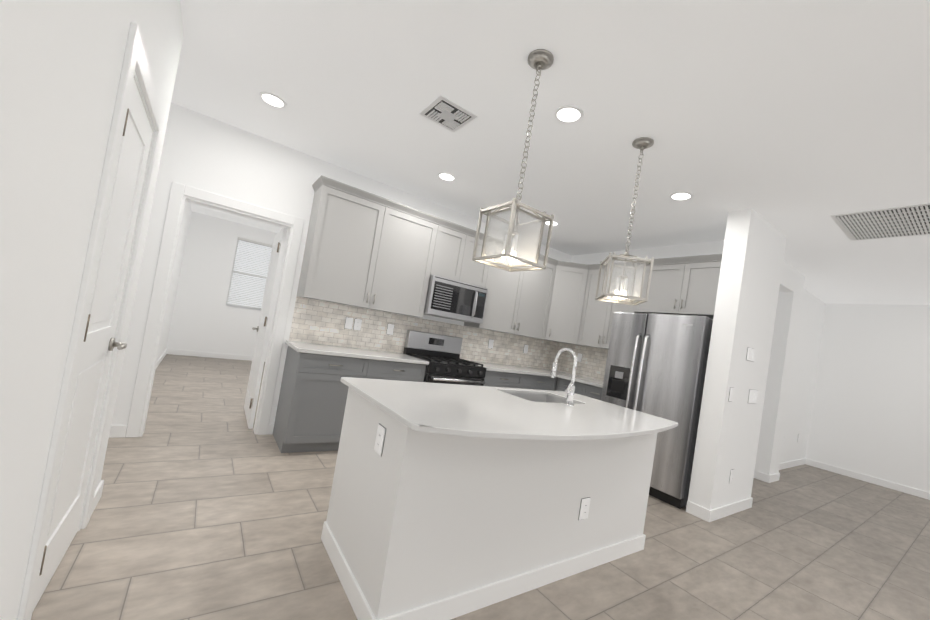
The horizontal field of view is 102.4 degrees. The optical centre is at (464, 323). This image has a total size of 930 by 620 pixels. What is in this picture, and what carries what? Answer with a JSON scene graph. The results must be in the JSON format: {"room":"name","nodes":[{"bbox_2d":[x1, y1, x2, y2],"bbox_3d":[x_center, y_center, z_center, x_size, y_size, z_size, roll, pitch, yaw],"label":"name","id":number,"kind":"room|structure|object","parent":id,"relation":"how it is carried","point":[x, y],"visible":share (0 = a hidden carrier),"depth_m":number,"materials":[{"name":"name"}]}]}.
{"room":"kitchen","nodes":[
{"label":"kitchen","id":0,"kind":"room"},
{"bbox_2d":[0,0,929,619],"bbox_3d":[1.217,0.184,3.670,11.150,2.740,13.430,10,-2,-34],"label":"wall","id":1,"kind":"structure","parent":0,"point":[844,386],"depth_m":3.29,"materials":[{"name":"white paint"}]},
{"bbox_2d":[32,77,152,611],"bbox_3d":[-1.529,0.044,1.584,0.100,2.015,0.700,10,-2,-34],"label":"closet door","id":2,"kind":"structure","parent":1,"relation":"in","point":[99,343],"depth_m":1.58,"materials":[{"name":"white paint"}]},
{"bbox_2d":[17,22,303,619],"bbox_3d":[-2.760,-0.109,4.592,1.645,2.115,7.235,10,-2,-34],"label":"door frame","id":3,"kind":"structure","parent":1,"relation":"attached to","point":[134,59],"depth_m":1.89,"materials":[{"name":"white paint"}]},
{"bbox_2d":[226,237,281,309],"bbox_3d":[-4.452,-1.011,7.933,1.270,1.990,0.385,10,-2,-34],"label":"laundry window","id":4,"kind":"structure","parent":1,"relation":"in","point":[249,272],"depth_m":7.83,"materials":[{"name":"white paint"}]},
{"bbox_2d":[244,227,287,428],"bbox_3d":[-2.185,0.009,4.013,0.102,2.015,0.832,10,-2,-34],"label":"laundry door","id":5,"kind":"structure","parent":1,"relation":"in","point":[263,329],"depth_m":3.82,"materials":[{"name":"white paint"}]},
{"bbox_2d":[289,296,607,380],"bbox_3d":[0.272,0.280,4.169,3.849,0.438,1.424,10,-2,-34],"label":"backsplash","id":6,"kind":"structure","parent":1,"relation":"attached to","point":[317,321],"depth_m":4.47,"materials":[{"name":"tile"}]},
{"bbox_2d":[344,317,361,330],"label":"outlet plates","id":7,"kind":"object","parent":6,"relation":"attached to","point":[349,321],"depth_m":3.99,"materials":[{"name":"white plastic"}]},
{"bbox_2d":[386,324,393,334],"label":"outlet plates","id":8,"kind":"object","parent":6,"relation":"attached to","point":[390,327],"depth_m":4.23,"materials":[{"name":"grey plastic"}]},
{"bbox_2d":[488,339,493,348],"label":"outlet plates","id":9,"kind":"object","parent":6,"relation":"attached to","point":[490,345],"depth_m":5.07,"materials":[{"name":"grey plastic"}]},
{"bbox_2d":[523,345,527,352],"label":"outlet plates","id":10,"kind":"object","parent":6,"relation":"attached to","point":[525,350],"depth_m":5.44,"materials":[{"name":"grey plastic"}]},
{"bbox_2d":[577,353,582,361],"label":"outlet plates","id":11,"kind":"object","parent":6,"relation":"attached to","point":[579,358],"depth_m":5.47,"materials":[{"name":"grey plastic"}]},
{"bbox_2d":[297,175,721,348],"bbox_3d":[0.665,-0.454,3.765,3.880,1.110,2.433,10,-2,-34],"label":"upper cabinet","id":12,"kind":"object","parent":1,"relation":"attached to","point":[366,250],"visible":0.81,"depth_m":4.06,"materials":[{"name":"grey wood"}]},
{"bbox_2d":[424,275,487,323],"bbox_3d":[-0.161,-0.272,4.415,0.767,0.428,0.456,10,-2,-34],"label":"microwave","id":13,"kind":"object","parent":12,"relation":"in","point":[447,298],"visible":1,"depth_m":4.24,"materials":[{"name":"silver metal"}]},
{"bbox_2d":[90,349,929,521],"bbox_3d":[0.981,1.483,3.656,10.930,0.100,13.100,10,-2,-34],"label":"baseboard","id":14,"kind":"structure","parent":1,"relation":"attached to","point":[694,509],"depth_m":5.26,"materials":[{"name":"white paint"}]},
{"bbox_2d":[728,387,733,401],"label":"light switch","id":15,"kind":"object","parent":1,"relation":"attached to","point":[731,392],"depth_m":3.27,"materials":[{"name":"white plastic"}]},
{"bbox_2d":[729,469,734,482],"label":"outlet plates","id":16,"kind":"object","parent":1,"relation":"attached to","point":[732,472],"depth_m":3.41,"materials":[{"name":"grey plastic"}]},
{"bbox_2d":[746,347,755,361],"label":"light switch","id":17,"kind":"object","parent":1,"relation":"attached to","point":[751,352],"depth_m":3.47,"materials":[{"name":"white plastic"}]},
{"bbox_2d":[748,389,758,403],"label":"light switch","id":18,"kind":"object","parent":1,"relation":"attached to","point":[753,394],"depth_m":3.56,"materials":[{"name":"white plastic"}]},
{"bbox_2d":[31,354,929,619],"bbox_3d":[1.004,1.601,3.742,11.500,0.120,13.600,10,-2,-34],"label":"floor","id":19,"kind":"structure","parent":0,"point":[210,505],"depth_m":2.34,"materials":[{"name":"tile"}]},
{"bbox_2d":[273,346,601,452],"bbox_3d":[0.161,0.969,4.149,3.848,0.884,1.423,10,-2,-34],"label":"base cabinet","id":20,"kind":"object","parent":19,"relation":"on","point":[309,417],"visible":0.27,"depth_m":3.36,"materials":[{"name":"grey wood"}]},
{"bbox_2d":[285,341,602,387],"bbox_3d":[0.227,0.512,4.138,3.868,0.033,1.433,10,-2,-34],"label":"countertop","id":21,"kind":"structure","parent":20,"relation":"on","point":[303,347],"depth_m":3.81,"materials":[{"name":"stone"}]},
{"bbox_2d":[403,330,485,385],"bbox_3d":[-0.269,0.743,4.261,0.746,1.200,0.700,10,-2,-34],"label":"range","id":22,"kind":"object","parent":19,"relation":"on","point":[441,355],"visible":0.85,"depth_m":4.23,"materials":[{"name":"silver metal"}]},
{"bbox_2d":[321,348,677,619],"bbox_3d":[0.370,0.749,2.203,1.989,1.274,1.109,10,-2,-34],"label":"kitchen island","id":23,"kind":"object","parent":19,"relation":"on","point":[455,501],"visible":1,"depth_m":1.79,"materials":[{"name":"white paint"}]},
{"bbox_2d":[374,423,385,456],"label":"outlet plates","id":24,"kind":"object","parent":23,"relation":"attached to","point":[381,431],"depth_m":1.66,"materials":[{"name":"white plastic"}]},
{"bbox_2d":[578,497,589,519],"label":"outlet plates","id":25,"kind":"object","parent":23,"relation":"attached to","point":[585,502],"depth_m":2.15,"materials":[{"name":"white plastic"}]},
{"bbox_2d":[601,312,712,508],"bbox_3d":[2.088,0.827,3.959,0.922,1.762,0.940,10,-2,-34],"label":"refrigerator","id":26,"kind":"object","parent":19,"relation":"on","point":[656,364],"visible":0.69,"depth_m":3.55,"materials":[{"name":"grey metal"}]},
{"bbox_2d":[171,0,929,304],"bbox_3d":[1.456,-1.222,3.823,11.500,0.120,13.600,10,-2,-34],"label":"ceiling","id":27,"kind":"structure","parent":0,"point":[796,123],"depth_m":2.32,"materials":[{"name":"white paint"}]},
{"bbox_2d":[259,92,286,107],"bbox_3d":[-1.415,-1.648,2.756,0.180,0.006,0.188,10,-2,-34],"label":"recessed light","id":28,"kind":"object","parent":27,"relation":"in","point":[271,99],"depth_m":2.75,"materials":[{"name":"white paint"}]},
{"bbox_2d":[438,172,455,180],"bbox_3d":[-0.179,-1.425,3.628,0.179,0.006,0.181,10,-2,-34],"label":"recessed light","id":29,"kind":"object","parent":27,"relation":"in","point":[445,176],"depth_m":3.62,"materials":[{"name":"white paint"}]},
{"bbox_2d":[419,95,477,131],"bbox_3d":[-0.119,-1.441,2.595,0.300,0.014,0.300,10,-2,-34],"label":"ceiling vent","id":30,"kind":"object","parent":27,"relation":"in","point":[444,112],"visible":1,"depth_m":2.57,"materials":[{"name":"white metal"}]},
{"bbox_2d":[472,49,554,271],"bbox_3d":[0.310,-0.843,1.942,0.273,1.096,0.273,10,-2,-34],"label":"pendant light","id":31,"kind":"object","parent":27,"relation":"hanging from","point":[526,242],"visible":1,"depth_m":1.92,"materials":[{"name":"silver metal"}]},
{"bbox_2d":[545,221,558,225],"bbox_3d":[1.050,-1.204,4.493,0.161,0.006,0.180,10,-2,-34],"label":"recessed light","id":32,"kind":"object","parent":27,"relation":"in","point":[555,223],"depth_m":4.49,"materials":[{"name":"white paint"}]},
{"bbox_2d":[554,105,583,122],"bbox_3d":[0.658,-1.327,2.369,0.181,0.006,0.183,10,-2,-34],"label":"recessed light","id":33,"kind":"object","parent":27,"relation":"in","point":[568,114],"depth_m":2.37,"materials":[{"name":"white paint"}]},
{"bbox_2d":[595,137,653,304],"bbox_3d":[1.130,-0.695,2.538,0.386,1.096,0.386,10,-2,-34],"label":"pendant light","id":34,"kind":"object","parent":27,"relation":"hanging from","point":[638,272],"visible":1,"depth_m":2.49,"materials":[{"name":"silver metal"}]},
{"bbox_2d":[669,192,692,200],"bbox_3d":[1.875,-1.107,3.246,0.187,0.006,0.182,10,-2,-34],"label":"recessed light","id":35,"kind":"object","parent":27,"relation":"in","point":[679,196],"depth_m":3.24,"materials":[{"name":"white paint"}]},
{"bbox_2d":[830,203,929,240],"bbox_3d":[3.578,-0.833,3.156,0.780,0.014,0.580,10,-2,-34],"label":"ceiling vent","id":36,"kind":"object","parent":27,"relation":"in","point":[910,220],"visible":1,"depth_m":3.13,"materials":[{"name":"white metal"}]}
]}

